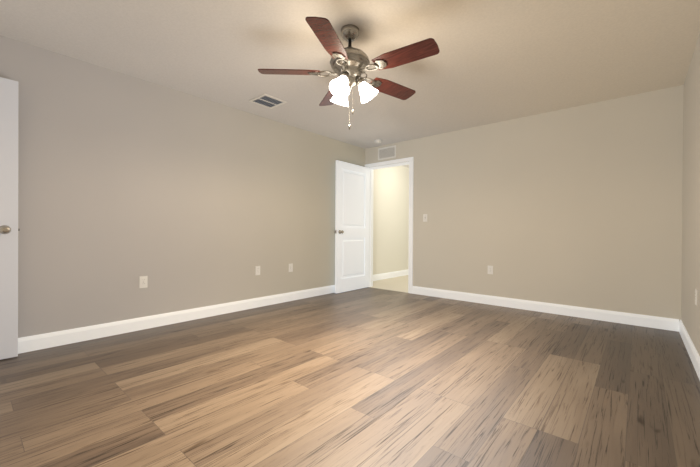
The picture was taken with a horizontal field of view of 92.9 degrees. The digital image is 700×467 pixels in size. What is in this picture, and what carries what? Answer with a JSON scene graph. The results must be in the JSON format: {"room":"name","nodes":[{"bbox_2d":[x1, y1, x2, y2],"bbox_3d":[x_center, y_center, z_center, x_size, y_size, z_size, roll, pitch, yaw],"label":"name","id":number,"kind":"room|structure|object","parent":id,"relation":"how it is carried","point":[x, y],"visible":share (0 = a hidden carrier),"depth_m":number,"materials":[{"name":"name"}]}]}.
{"room":"empty bedroom","nodes":[
{"label":"empty bedroom","id":0,"kind":"room"},
{"bbox_2d":[0,35,364,337],"bbox_3d":[-1.494,-0.281,3.961,0.120,2.440,5.475,1,0,41],"label":"wall","id":1,"kind":"structure","parent":0,"point":[182,200],"depth_m":3.30,"materials":[{"name":"beige paint"}]},
{"bbox_2d":[0,77,18,359],"bbox_3d":[-2.791,-0.109,2.232,0.175,2.082,0.814,1,0,42],"label":"entry door","id":2,"kind":"structure","parent":1,"relation":"in","point":[9,229],"depth_m":2.48,"materials":[{"name":"white wood"}]},
{"bbox_2d":[139,276,147,287],"bbox_3d":[-2.027,0.476,3.263,0.015,0.115,0.070,1,0,41],"label":"electrical outlet","id":3,"kind":"object","parent":1,"relation":"attached to","point":[143,281],"visible":1,"depth_m":3.26,"materials":[{"name":"white plastic"}]},
{"bbox_2d":[18,285,334,353],"bbox_3d":[-1.452,0.880,3.921,0.015,0.120,5.202,1,0,41],"label":"baseboard","id":4,"kind":"structure","parent":1,"relation":"attached to","point":[45,340],"depth_m":3.29,"materials":[{"name":"white wood"}]},
{"bbox_2d":[255,266,259,274],"bbox_3d":[-1.178,0.473,4.244,0.015,0.115,0.070,1,0,41],"label":"electrical outlet","id":5,"kind":"object","parent":1,"relation":"attached to","point":[257,270],"visible":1,"depth_m":4.24,"materials":[{"name":"white plastic"}]},
{"bbox_2d":[289,263,292,271],"bbox_3d":[-0.830,0.478,4.646,0.015,0.115,0.070,1,0,41],"label":"electrical outlet","id":6,"kind":"object","parent":1,"relation":"attached to","point":[290,267],"visible":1,"depth_m":4.65,"materials":[{"name":"white plastic"}]},
{"bbox_2d":[0,287,699,466],"bbox_3d":[0.014,1.005,2.575,4.235,0.100,5.355,1,0,41],"label":"floor","id":7,"kind":"structure","parent":0,"point":[369,377],"depth_m":2.01,"materials":[{"name":"wood"}]},
{"bbox_2d":[371,286,407,292],"bbox_3d":[0.675,0.996,5.635,0.800,0.100,0.138,1,0,41],"label":"threshold","id":8,"kind":"object","parent":7,"relation":"on","point":[389,289],"visible":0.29,"depth_m":5.62,"materials":[{"name":"beige"}]},
{"bbox_2d":[0,0,699,148],"bbox_3d":[0.069,-1.535,2.609,4.235,0.100,5.475,1,0,41],"label":"ceiling","id":9,"kind":"structure","parent":0,"point":[493,61],"depth_m":2.69,"materials":[{"name":"paint"}]},
{"bbox_2d":[249,94,286,108],"bbox_3d":[-0.928,-1.490,3.764,0.300,0.013,0.300,1,0,41],"label":"ceiling vent","id":10,"kind":"object","parent":9,"relation":"in","point":[267,101],"visible":1,"depth_m":3.76,"materials":[{"name":"white metal"}]},
{"bbox_2d":[258,17,439,129],"bbox_3d":[0.032,-1.121,2.421,1.250,0.726,1.267,1,0,41],"label":"ceiling fan","id":11,"kind":"object","parent":9,"relation":"hanging from","point":[350,64],"visible":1,"depth_m":2.34,"materials":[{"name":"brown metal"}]},
{"bbox_2d":[334,160,369,292],"bbox_3d":[0.051,-0.103,5.503,0.175,2.077,0.849,1,0,40],"label":"door","id":12,"kind":"structure","parent":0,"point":[351,231],"depth_m":5.45,"materials":[{"name":"white wood"}]},
{"bbox_2d":[373,275,407,290],"bbox_3d":[1.710,0.996,7.014,1.590,0.100,3.302,1,0,41],"label":"floor","id":13,"kind":"structure","parent":0,"point":[399,283],"depth_m":6.28,"materials":[{"name":"beige"}]},
{"bbox_2d":[373,166,408,274],"bbox_3d":[1.123,-0.279,7.444,0.120,2.440,3.182,1,0,41],"label":"wall","id":14,"kind":"structure","parent":0,"point":[390,219],"depth_m":7.06,"materials":[{"name":"beige paint"}]},
{"bbox_2d":[373,270,407,280],"bbox_3d":[1.167,0.881,7.406,0.015,0.120,3.181,1,0,41],"label":"baseboard","id":15,"kind":"structure","parent":14,"relation":"attached to","point":[389,275],"depth_m":7.01,"materials":[{"name":"white wood"}]},
{"bbox_2d":[365,85,683,320],"bbox_3d":[1.813,-0.263,4.640,3.995,2.440,0.156,1,0,41],"label":"wall","id":16,"kind":"structure","parent":0,"point":[579,206],"depth_m":3.97,"materials":[{"name":"beige paint"}]},
{"bbox_2d":[378,145,395,159],"bbox_3d":[0.619,-1.353,5.589,0.360,0.200,0.010,1,0,41],"label":"air vent","id":17,"kind":"object","parent":16,"relation":"in","point":[389,152],"visible":1,"depth_m":5.58,"materials":[{"name":"white metal"}]},
{"bbox_2d":[423,214,426,221],"bbox_3d":[1.155,-0.240,5.119,0.070,0.115,0.018,1,0,41],"label":"light switch","id":18,"kind":"object","parent":16,"relation":"attached to","point":[424,217],"visible":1,"depth_m":5.12,"materials":[{"name":"white plastic"}]},
{"bbox_2d":[488,266,492,273],"bbox_3d":[1.895,0.491,4.489,0.070,0.115,0.015,1,0,41],"label":"electrical outlet","id":19,"kind":"object","parent":16,"relation":"attached to","point":[490,269],"visible":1,"depth_m":4.48,"materials":[{"name":"white plastic"}]},
{"bbox_2d":[412,286,678,331],"bbox_3d":[2.125,0.901,4.280,3.005,0.120,0.015,1,0,41],"label":"baseboard","id":20,"kind":"structure","parent":16,"relation":"attached to","point":[664,323],"depth_m":3.95,"materials":[{"name":"white wood"}]},
{"bbox_2d":[681,33,699,355],"bbox_3d":[1.617,-0.249,1.269,0.120,2.440,5.475,1,0,41],"label":"wall","id":21,"kind":"structure","parent":0,"point":[690,314],"depth_m":2.71,"materials":[{"name":"beige paint"}]},
{"bbox_2d":[679,320,699,379],"bbox_3d":[1.564,0.910,1.324,0.015,0.120,5.220,1,0,41],"label":"baseboard","id":22,"kind":"structure","parent":21,"relation":"attached to","point":[694,356],"depth_m":2.59,"materials":[{"name":"white wood"}]},
{"bbox_2d":[695,289,696,304],"bbox_3d":[2.555,0.468,2.453,0.015,0.115,0.070,1,0,41],"label":"electrical outlet","id":23,"kind":"object","parent":21,"relation":"attached to","point":[695,296],"visible":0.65,"depth_m":2.44,"materials":[{"name":"white plastic"}]}
]}

